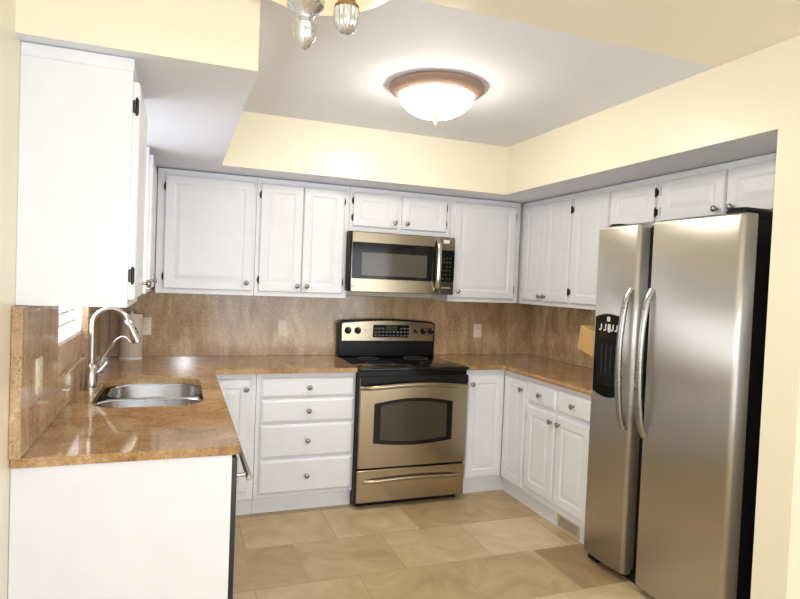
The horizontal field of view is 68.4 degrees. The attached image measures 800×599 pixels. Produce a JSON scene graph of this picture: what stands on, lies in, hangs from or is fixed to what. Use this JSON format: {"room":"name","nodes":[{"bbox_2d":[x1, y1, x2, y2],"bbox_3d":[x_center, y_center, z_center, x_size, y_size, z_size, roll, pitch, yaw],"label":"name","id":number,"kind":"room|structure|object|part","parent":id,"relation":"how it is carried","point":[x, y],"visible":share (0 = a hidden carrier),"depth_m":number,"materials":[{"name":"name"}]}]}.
{"room":"kitchen","nodes":[
{"label":"kitchen","id":0,"kind":"room"},
{"bbox_2d":[0,0,102,598],"bbox_3d":[-0.795,0.188,0.739,0.060,2.463,6.600,2,2,-21],"label":"wall","id":1,"kind":"structure","parent":0,"point":[10,43],"depth_m":1.64,"materials":[{"name":"yellow paint"}]},
{"bbox_2d":[8,305,109,459],"bbox_3d":[-1.504,0.195,2.755,0.029,0.444,2.269,2,2,-21],"label":"backsplash","id":2,"kind":"structure","parent":1,"relation":"attached to","point":[34,329],"depth_m":1.92,"materials":[{"name":"stone"}]},
{"bbox_2d":[36,356,42,394],"bbox_3d":[-1.167,0.246,1.906,0.008,0.116,0.072,2,2,-21],"label":"wall outlet","id":3,"kind":"object","parent":2,"relation":"attached to","point":[39,361],"visible":1,"depth_m":1.89,"materials":[{"name":"beige plastic"}]},
{"bbox_2d":[57,306,82,376],"bbox_3d":[-1.462,-0.170,2.549,0.066,0.980,0.835,2,2,-21],"label":"window","id":4,"kind":"structure","parent":1,"relation":"in","point":[69,341],"depth_m":2.67,"materials":[{"name":"white glass"}]},
{"bbox_3d":[-1.450,0.248,2.572,0.006,0.143,0.835,2,2,-21],"label":"sill","id":5,"kind":"part","parent":4,"relation":"part of","materials":[{"name":"stone"}]},
{"bbox_2d":[15,41,150,307],"bbox_3d":[-1.028,-0.370,1.985,0.350,0.766,0.459,2,2,-21],"label":"upper cabinet","id":6,"kind":"object","parent":1,"relation":"attached to","point":[82,153],"visible":1,"depth_m":1.77,"materials":[{"name":"white paint"}]},
{"bbox_3d":[-1.036,-0.733,1.966,0.302,0.040,0.459,2,2,-21],"label":"moulding","id":7,"kind":"part","parent":6,"relation":"part of","materials":[{"name":"white paint"}]},
{"bbox_3d":[-0.904,-0.345,2.034,0.020,0.675,0.425,2,2,-21],"label":"door","id":8,"kind":"part","parent":6,"relation":"part of","materials":[{"name":"white paint"}]},
{"bbox_3d":[-0.950,-0.060,2.208,0.032,0.032,0.032,2,2,-21],"label":"knob","id":9,"kind":"part","parent":6,"relation":"part of","materials":[{"name":"grey metal"}]},
{"bbox_2d":[143,147,156,293],"bbox_3d":[-1.583,-0.433,3.449,0.336,0.762,0.925,2,2,-21],"label":"upper cabinet","id":10,"kind":"object","parent":1,"relation":"attached to","point":[151,171],"visible":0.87,"depth_m":3.08,"materials":[{"name":"white paint"}]},
{"bbox_2d":[15,0,259,173],"bbox_3d":[-1.163,-0.953,2.840,0.665,0.335,2.315,2,2,-21],"label":"soffit","id":11,"kind":"structure","parent":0,"point":[196,61],"depth_m":1.84,"materials":[{"name":"yellow paint"}]},
{"bbox_2d":[103,174,529,456],"bbox_3d":[-0.454,0.094,4.442,3.497,2.463,0.100,2,2,-21],"label":"wall","id":12,"kind":"structure","parent":0,"point":[348,293],"depth_m":4.48,"materials":[{"name":"yellow paint"}]},
{"bbox_2d":[155,168,256,295],"bbox_3d":[-1.273,-0.426,3.869,0.599,0.775,0.356,2,2,-21],"label":"upper cabinet","id":13,"kind":"object","parent":12,"relation":"attached to","point":[206,221],"visible":1,"depth_m":3.73,"materials":[{"name":"white paint"}]},
{"bbox_2d":[253,177,349,297],"bbox_3d":[-0.698,-0.409,4.085,0.627,0.775,0.356,2,2,-21],"label":"upper cabinet","id":14,"kind":"object","parent":12,"relation":"attached to","point":[301,229],"visible":0.96,"depth_m":3.94,"materials":[{"name":"white paint"}]},
{"bbox_3d":[-0.788,-0.404,3.905,0.278,0.707,0.020,2,2,-21],"label":"door","id":15,"kind":"part","parent":14,"relation":"part of","materials":[{"name":"white paint"}]},
{"bbox_3d":[-0.522,-0.396,4.005,0.279,0.707,0.020,2,2,-21],"label":"door","id":16,"kind":"part","parent":14,"relation":"part of","materials":[{"name":"white paint"}]},
{"bbox_2d":[109,289,529,355],"bbox_3d":[-0.407,0.192,4.394,3.175,0.444,0.029,2,2,-21],"label":"backsplash","id":17,"kind":"structure","parent":12,"relation":"attached to","point":[181,324],"depth_m":4.24,"materials":[{"name":"stone"}]},
{"bbox_2d":[143,317,151,334],"bbox_3d":[-1.686,0.177,3.895,0.072,0.116,0.008,2,2,-21],"label":"wall outlet","id":18,"kind":"object","parent":17,"relation":"attached to","point":[146,320],"visible":0.84,"depth_m":3.90,"materials":[{"name":"beige plastic"}]},
{"bbox_2d":[278,320,287,335],"bbox_3d":[-0.838,0.205,4.214,0.072,0.116,0.008,2,2,-21],"label":"wall outlet","id":19,"kind":"object","parent":17,"relation":"attached to","point":[282,324],"visible":1,"depth_m":4.21,"materials":[{"name":"beige plastic"}]},
{"bbox_2d":[281,322,285,327],"bbox_3d":[-0.836,0.181,4.210,0.038,0.044,0.003,2,2,-21],"label":"switch","id":20,"kind":"object","parent":19,"relation":"attached to","point":[283,324],"depth_m":4.21,"materials":[{"name":"white plastic"}]},
{"bbox_2d":[473,324,481,337],"bbox_3d":[0.631,0.255,4.765,0.072,0.116,0.008,2,2,-21],"label":"wall outlet","id":21,"kind":"object","parent":17,"relation":"attached to","point":[477,327],"visible":1,"depth_m":4.76,"materials":[{"name":"beige plastic"}]},
{"bbox_2d":[348,187,450,236],"bbox_3d":[-0.033,-0.623,4.324,0.770,0.307,0.356,2,2,-21],"label":"upper cabinet","id":22,"kind":"object","parent":12,"relation":"attached to","point":[370,210],"visible":0.98,"depth_m":4.19,"materials":[{"name":"white paint"}]},
{"bbox_3d":[-0.169,-0.623,4.127,0.328,0.233,0.020,2,2,-21],"label":"door","id":23,"kind":"part","parent":22,"relation":"part of","materials":[{"name":"white paint"}]},
{"bbox_2d":[345,230,454,294],"bbox_3d":[-0.030,-0.257,4.263,0.780,0.414,0.439,2,2,-21],"label":"microwave","id":24,"kind":"object","parent":22,"relation":"attached to","point":[375,261],"visible":0.99,"depth_m":4.09,"materials":[{"name":"silver metal"}]},
{"bbox_3d":[0.271,-0.248,4.175,0.032,0.386,0.062,2,2,-21],"label":"handle","id":25,"kind":"part","parent":24,"relation":"part of","materials":[{"name":"silver metal"}]},
{"bbox_3d":[0.335,-0.240,4.240,0.111,0.410,0.031,2,2,-21],"label":"control panel","id":26,"kind":"part","parent":24,"relation":"part of","materials":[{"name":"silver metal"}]},
{"bbox_3d":[0.178,-0.613,4.257,0.350,0.233,0.020,2,2,-21],"label":"door","id":27,"kind":"part","parent":22,"relation":"part of","materials":[{"name":"white paint"}]},
{"bbox_2d":[431,196,520,302],"bbox_3d":[0.599,-0.370,4.572,0.597,0.775,0.356,2,2,-21],"label":"upper cabinet","id":28,"kind":"object","parent":12,"relation":"attached to","point":[486,233],"visible":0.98,"depth_m":4.43,"materials":[{"name":"white paint"}]},
{"bbox_3d":[0.638,-0.362,4.441,0.525,0.707,0.020,2,2,-21],"label":"door","id":29,"kind":"part","parent":28,"relation":"part of","materials":[{"name":"white paint"}]},
{"bbox_2d":[219,111,507,199],"bbox_3d":[-0.248,-0.953,4.110,1.941,0.335,0.578,2,2,-21],"label":"soffit","id":30,"kind":"structure","parent":0,"point":[261,145],"depth_m":3.83,"materials":[{"name":"yellow paint"}]},
{"bbox_2d":[233,471,654,598],"bbox_3d":[1.498,1.518,1.655,5.050,0.060,6.800,2,2,-21],"label":"floor","id":31,"kind":"structure","parent":0,"point":[484,544],"depth_m":3.18,"materials":[{"name":"tile"}]},
{"bbox_2d":[8,455,231,598],"bbox_3d":[-0.869,0.944,1.856,0.627,0.883,0.024,2,2,-21],"label":"cabinet end panel","id":32,"kind":"object","parent":31,"relation":"on","point":[147,529],"visible":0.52,"depth_m":1.83,"materials":[{"name":"white paint"}]},
{"bbox_2d":[216,374,256,514],"bbox_3d":[-1.111,0.877,3.808,0.265,0.883,0.632,2,2,-21],"label":"base cabinet","id":33,"kind":"object","parent":31,"relation":"on","point":[238,390],"visible":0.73,"depth_m":3.56,"materials":[{"name":"white paint"}]},
{"bbox_3d":[-1.020,0.825,3.546,0.208,0.690,0.020,2,2,-21],"label":"door","id":34,"kind":"part","parent":33,"relation":"part of","materials":[{"name":"white paint"}]},
{"bbox_2d":[228,445,251,598],"bbox_3d":[-0.927,0.934,2.170,0.681,0.879,0.601,2,2,-21],"label":"dishwasher","id":35,"kind":"object","parent":31,"relation":"on","point":[247,473],"visible":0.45,"depth_m":1.98,"materials":[{"name":"grey metal"}]},
{"bbox_3d":[-0.687,0.894,2.258,0.046,0.754,0.597,2,2,-21],"label":"door","id":36,"kind":"part","parent":35,"relation":"part of","materials":[{"name":"grey plastic"}]},
{"bbox_3d":[-0.625,0.623,2.269,0.063,0.022,0.410,2,2,-21],"label":"handle","id":37,"kind":"part","parent":35,"relation":"part of","materials":[{"name":"silver metal"}]},
{"bbox_2d":[251,372,355,513],"bbox_3d":[-0.690,0.889,3.966,0.630,0.883,0.632,2,2,-21],"label":"base cabinet","id":38,"kind":"object","parent":31,"relation":"on","point":[304,422],"visible":0.94,"depth_m":3.70,"materials":[{"name":"white paint"}]},
{"bbox_3d":[-0.595,1.106,3.718,0.591,0.212,0.020,2,2,-21],"label":"drawer","id":39,"kind":"part","parent":38,"relation":"part of","materials":[{"name":"white paint"}]},
{"bbox_3d":[-0.586,0.885,3.712,0.591,0.206,0.020,2,2,-21],"label":"drawer","id":40,"kind":"part","parent":38,"relation":"part of","materials":[{"name":"white paint"}]},
{"bbox_3d":[-0.578,0.697,3.706,0.591,0.145,0.020,2,2,-21],"label":"drawer","id":41,"kind":"part","parent":38,"relation":"part of","materials":[{"name":"white paint"}]},
{"bbox_3d":[-0.572,0.550,3.702,0.591,0.124,0.020,2,2,-21],"label":"drawer","id":42,"kind":"part","parent":38,"relation":"part of","materials":[{"name":"white paint"}]},
{"bbox_2d":[335,318,468,506],"bbox_3d":[-0.009,0.756,4.162,0.776,1.194,0.720,2,2,-21],"label":"range","id":43,"kind":"object","parent":31,"relation":"on","point":[411,402],"visible":1,"depth_m":3.91,"materials":[{"name":"silver metal"}]},
{"bbox_3d":[-0.374,0.226,4.275,0.050,0.050,0.030,2,2,-21],"label":"knob","id":44,"kind":"part","parent":43,"relation":"part of","materials":[{"name":"black plastic"}]},
{"bbox_3d":[-0.305,0.228,4.301,0.050,0.050,0.030,2,2,-21],"label":"knob","id":45,"kind":"part","parent":43,"relation":"part of","materials":[{"name":"black plastic"}]},
{"bbox_3d":[-0.086,0.234,4.410,0.730,0.155,0.020,2,2,-21],"label":"control panel","id":46,"kind":"part","parent":43,"relation":"part of","materials":[{"name":"silver metal"}]},
{"bbox_2d":[386,326,396,329],"bbox_3d":[-0.062,0.214,4.404,0.090,0.033,0.001,2,2,-21],"label":"clock","id":47,"kind":"object","parent":43,"relation":"on","point":[387,327],"depth_m":4.40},
{"bbox_2d":[337,356,468,371],"bbox_3d":[0.005,0.447,4.151,0.776,0.022,0.595,2,2,-21],"label":"cooktop","id":48,"kind":"object","parent":43,"relation":"in","point":[363,363],"depth_m":4.02,"materials":[{"name":"black glass"}]},
{"bbox_3d":[0.074,1.214,3.906,0.762,0.210,0.031,2,2,-21],"label":"drawer","id":49,"kind":"part","parent":43,"relation":"part of","materials":[{"name":"silver metal"}]},
{"bbox_3d":[0.084,1.177,3.883,0.682,0.037,0.041,2,2,-21],"label":"handle","id":50,"kind":"part","parent":43,"relation":"part of","materials":[{"name":"silver metal"}]},
{"bbox_3d":[0.091,0.800,3.893,0.762,0.594,0.033,2,2,-21],"label":"oven door","id":51,"kind":"part","parent":43,"relation":"part of","materials":[{"name":"silver metal"}]},
{"bbox_3d":[0.114,0.566,3.851,0.766,0.053,0.067,2,2,-21],"label":"handle","id":52,"kind":"part","parent":43,"relation":"part of","materials":[{"name":"silver metal"}]},
{"bbox_3d":[0.183,0.242,4.484,0.050,0.050,0.030,2,2,-21],"label":"knob","id":53,"kind":"part","parent":43,"relation":"part of","materials":[{"name":"black plastic"}]},
{"bbox_3d":[0.239,0.244,4.505,0.050,0.050,0.030,2,2,-21],"label":"knob","id":54,"kind":"part","parent":43,"relation":"part of","materials":[{"name":"black plastic"}]},
{"bbox_2d":[463,369,504,492],"bbox_3d":[0.505,0.925,4.415,0.366,0.883,0.632,2,2,-21],"label":"base cabinet","id":55,"kind":"object","parent":31,"relation":"on","point":[485,391],"visible":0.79,"depth_m":4.15,"materials":[{"name":"white paint"}]},
{"bbox_2d":[501,370,528,506],"bbox_3d":[1.031,0.953,4.184,0.632,0.883,0.335,2,2,-21],"label":"base cabinet","id":56,"kind":"object","parent":31,"relation":"on","point":[516,392],"visible":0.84,"depth_m":4.04,"materials":[{"name":"white paint"}]},
{"bbox_2d":[524,377,590,543],"bbox_3d":[1.210,0.974,3.705,0.632,0.883,0.683,2,2,-21],"label":"base cabinet","id":57,"kind":"object","parent":31,"relation":"on","point":[558,418],"visible":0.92,"depth_m":3.59,"materials":[{"name":"white paint"}]},
{"bbox_2d":[433,354,592,395],"bbox_3d":[0.942,0.494,4.071,0.921,0.029,1.604,2,2,-21],"label":"countertop","id":58,"kind":"structure","parent":57,"relation":"on","point":[577,378],"depth_m":4.14,"materials":[{"name":"stone"}]},
{"bbox_2d":[577,325,594,356],"bbox_3d":[1.263,0.339,3.584,0.120,0.334,0.431,2,2,-21],"label":"knife block","id":59,"kind":"object","parent":58,"relation":"on","point":[586,336],"visible":0.24,"depth_m":3.68,"materials":[{"name":"brown wood"}]},
{"bbox_3d":[0.894,0.976,3.768,0.020,0.540,0.308,2,2,-21],"label":"door","id":60,"kind":"part","parent":57,"relation":"part of","materials":[{"name":"white paint"}]},
{"bbox_3d":[0.908,0.614,3.758,0.020,0.130,0.308,2,2,-21],"label":"drawer","id":61,"kind":"part","parent":57,"relation":"part of","materials":[{"name":"white paint"}]},
{"bbox_2d":[557,514,579,539],"bbox_3d":[1.010,1.363,3.539,0.012,0.084,0.210,2,2,-21],"label":"floor register","id":62,"kind":"object","parent":57,"relation":"attached to","point":[563,523],"visible":0.94,"depth_m":3.52,"materials":[{"name":"beige metal"}]},
{"bbox_3d":[1.011,0.990,3.454,0.020,0.540,0.314,2,2,-21],"label":"door","id":63,"kind":"part","parent":57,"relation":"part of","materials":[{"name":"white paint"}]},
{"bbox_3d":[1.026,0.628,3.443,0.020,0.130,0.314,2,2,-21],"label":"drawer","id":64,"kind":"part","parent":57,"relation":"part of","materials":[{"name":"white paint"}]},
{"bbox_2d":[584,207,772,598],"bbox_3d":[1.464,0.527,2.926,0.709,1.842,0.893,2,2,-21],"label":"refrigerator","id":65,"kind":"object","parent":31,"relation":"on","point":[681,310],"visible":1,"depth_m":2.65,"materials":[{"name":"silver metal"}]},
{"bbox_3d":[1.135,0.504,3.111,0.090,1.780,0.313,2,2,-21],"label":"freezer door","id":66,"kind":"part","parent":65,"relation":"part of","materials":[{"name":"silver metal"}]},
{"bbox_3d":[1.123,0.303,2.963,0.086,0.727,0.042,2,2,-21],"label":"handle","id":67,"kind":"part","parent":65,"relation":"part of","materials":[{"name":"silver metal"}]},
{"bbox_3d":[1.172,0.309,2.832,0.086,0.727,0.042,2,2,-21],"label":"handle","id":68,"kind":"part","parent":65,"relation":"part of","materials":[{"name":"silver metal"}]},
{"bbox_3d":[1.306,0.524,2.655,0.090,1.780,0.497,2,2,-21],"label":"fridge door","id":69,"kind":"part","parent":65,"relation":"part of","materials":[{"name":"silver metal"}]},
{"bbox_3d":[-1.232,0.898,2.915,0.632,0.883,1.000,2,2,-21],"label":"base cabinet","id":70,"kind":"object","parent":31,"relation":"on","visible":0},
{"bbox_2d":[10,355,357,468],"bbox_3d":[-0.817,0.453,3.047,1.534,0.029,2.284,2,2,-21],"label":"countertop","id":71,"kind":"structure","parent":70,"relation":"on","point":[83,432],"depth_m":2.24,"materials":[{"name":"stone"}]},
{"bbox_2d":[84,307,141,390],"bbox_3d":[-1.352,0.228,2.776,0.242,0.392,0.060,2,2,-21],"label":"faucet","id":72,"kind":"object","parent":71,"relation":"on","point":[92,371],"visible":0.96,"depth_m":2.74,"materials":[{"name":"silver metal"}]},
{"bbox_3d":[-1.404,0.324,2.764,0.058,0.062,0.019,1,2,-28],"label":"lever","id":73,"kind":"part","parent":72,"relation":"part of","materials":[{"name":"silver metal"}]},
{"bbox_3d":[-1.366,0.170,2.768,0.171,0.276,0.023,2,2,-21],"label":"spout","id":74,"kind":"part","parent":72,"relation":"part of","materials":[{"name":"silver metal"}]},
{"bbox_2d":[97,336,131,383],"bbox_3d":[-1.423,0.296,2.903,0.193,0.242,0.043,2,2,-6],"label":"water tap","id":75,"kind":"object","parent":71,"relation":"on","point":[119,337],"visible":0.74,"depth_m":2.90,"materials":[{"name":"silver metal"}]},
{"bbox_3d":[-1.413,0.275,2.900,0.177,0.197,0.017,2,2,-1],"label":"spout","id":76,"kind":"part","parent":75,"relation":"part of","materials":[{"name":"silver metal"}]},
{"bbox_2d":[119,311,142,359],"bbox_3d":[-1.732,0.227,3.793,0.140,0.305,0.140,2,2,-21],"label":"paper towel roll","id":77,"kind":"object","parent":71,"relation":"on","point":[127,351],"visible":0.85,"depth_m":3.74,"materials":[{"name":"white paper"}]},
{"bbox_2d":[94,383,202,407],"bbox_3d":[-1.179,0.561,2.784,0.490,0.202,0.745,2,2,-21],"label":"sink","id":78,"kind":"object","parent":71,"relation":"in","point":[176,394],"visible":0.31,"depth_m":3.02,"materials":[{"name":"silver metal"}]},
{"bbox_3d":[-1.114,0.571,2.609,0.460,0.198,0.341,2,2,-21],"label":"bowl","id":79,"kind":"part","parent":78,"relation":"part of","materials":[{"name":"silver metal"}]},
{"bbox_3d":[-1.230,0.556,2.957,0.423,0.198,0.358,2,2,-21],"label":"bowl","id":80,"kind":"part","parent":78,"relation":"part of","materials":[{"name":"silver metal"}]},
{"bbox_2d":[143,396,165,406],"bbox_3d":[-1.157,0.524,2.769,0.094,0.128,0.034,2,2,-21],"label":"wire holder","id":81,"kind":"object","parent":78,"relation":"attached to","point":[162,396],"visible":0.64,"depth_m":2.77,"materials":[{"name":"silver metal"}]},
{"bbox_2d":[243,0,799,146],"bbox_3d":[1.577,-1.013,1.573,5.100,0.080,6.800,2,2,-21],"label":"ceiling","id":82,"kind":"structure","parent":0,"point":[537,81],"depth_m":2.52,"materials":[{"name":"white paint"}]},
{"bbox_2d":[272,0,387,49],"bbox_3d":[-0.175,-0.788,1.307,0.430,0.495,0.430,2,2,-21],"label":"chandelier","id":83,"kind":"object","parent":82,"relation":"hanging from","point":[346,13],"visible":1,"depth_m":1.25,"materials":[{"name":"polished nickel"},{"name":"crystal"},{"name":"frosted cream glass"}]},
{"bbox_3d":[-0.178,-0.714,1.309,0.430,0.092,0.430,2,2,-21],"label":"lamp shade","id":84,"kind":"part","parent":83,"relation":"part of","materials":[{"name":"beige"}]},
{"bbox_2d":[389,71,484,125],"bbox_3d":[0.181,-0.971,2.960,0.480,0.198,0.480,2,2,-21],"label":"ceiling light","id":85,"kind":"object","parent":82,"relation":"attached to","point":[429,95],"visible":1,"depth_m":2.82,"materials":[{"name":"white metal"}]},
{"bbox_3d":[0.181,-0.972,2.960,0.372,0.111,0.372,2,2,-21],"label":"lamp shade","id":86,"kind":"part","parent":85,"relation":"part of","materials":[{"name":"white glass"}]},
{"bbox_2d":[486,42,782,203],"bbox_3d":[1.312,-0.875,3.611,0.631,0.335,2.612,2,2,-21],"label":"soffit","id":87,"kind":"structure","parent":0,"point":[728,112],"depth_m":2.88,"materials":[{"name":"yellow paint"}]},
{"bbox_2d":[750,35,799,598],"bbox_3d":[2.529,0.267,2.645,2.294,2.463,0.143,2,2,-21],"label":"wall partition","id":88,"kind":"structure","parent":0,"point":[776,547],"depth_m":2.24,"materials":[{"name":"yellow paint"}]},
{"bbox_3d":[1.610,0.197,3.771,0.100,2.463,2.610,2,2,-21],"label":"wall","id":89,"kind":"structure","parent":0,"visible":0},
{"bbox_2d":[517,193,574,307],"bbox_3d":[1.123,-0.346,4.462,0.356,0.775,0.930,2,2,-21],"label":"upper cabinet","id":90,"kind":"object","parent":89,"relation":"attached to","point":[547,225],"visible":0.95,"depth_m":4.23,"materials":[{"name":"white paint"}]},
{"bbox_3d":[1.004,-0.346,4.389,0.020,0.707,0.273,2,2,-21],"label":"door","id":91,"kind":"part","parent":90,"relation":"part of","materials":[{"name":"white paint"}]},
{"bbox_3d":[1.104,-0.334,4.123,0.020,0.707,0.281,2,2,-21],"label":"door","id":92,"kind":"part","parent":90,"relation":"part of","materials":[{"name":"white paint"}]},
{"bbox_2d":[528,304,594,368],"bbox_3d":[1.375,0.270,4.206,0.029,0.444,1.574,2,2,-21],"label":"backsplash","id":93,"kind":"structure","parent":89,"relation":"attached to","point":[554,332],"depth_m":4.55,"materials":[{"name":"stone"}]},
{"bbox_2d":[570,186,612,309],"bbox_3d":[1.366,-0.319,3.857,0.325,0.775,0.370,2,2,-21],"label":"upper cabinet","id":94,"kind":"object","parent":89,"relation":"attached to","point":[592,208],"visible":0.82,"depth_m":3.81,"materials":[{"name":"white paint"}]},
{"bbox_2d":[611,153,775,226],"bbox_3d":[1.654,-0.536,3.063,0.356,0.272,1.296,2,2,-21],"label":"upper cabinet","id":95,"kind":"object","parent":89,"relation":"attached to","point":[749,182],"visible":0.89,"depth_m":3.01,"materials":[{"name":"white paint"}]},
{"bbox_3d":[1.365,-0.548,3.445,0.020,0.219,0.350,2,2,-21],"label":"door","id":96,"kind":"part","parent":95,"relation":"part of","materials":[{"name":"white paint"}]},
{"bbox_3d":[1.512,-0.530,3.050,0.020,0.219,0.406,2,2,-21],"label":"door","id":97,"kind":"part","parent":95,"relation":"part of","materials":[{"name":"white paint"}]},
{"bbox_3d":[1.543,-0.446,2.889,0.032,0.032,0.032,2,2,-21],"label":"knob","id":98,"kind":"part","parent":95,"relation":"part of","materials":[{"name":"grey metal"}]},
{"bbox_3d":[1.574,-0.442,2.805,0.032,0.032,0.032,2,2,-21],"label":"knob","id":99,"kind":"part","parent":95,"relation":"part of","materials":[{"name":"grey metal"}]},
{"bbox_3d":[1.661,-0.513,2.654,0.020,0.219,0.413,2,2,-21],"label":"door","id":100,"kind":"part","parent":95,"relation":"part of","materials":[{"name":"white paint"}]}
]}

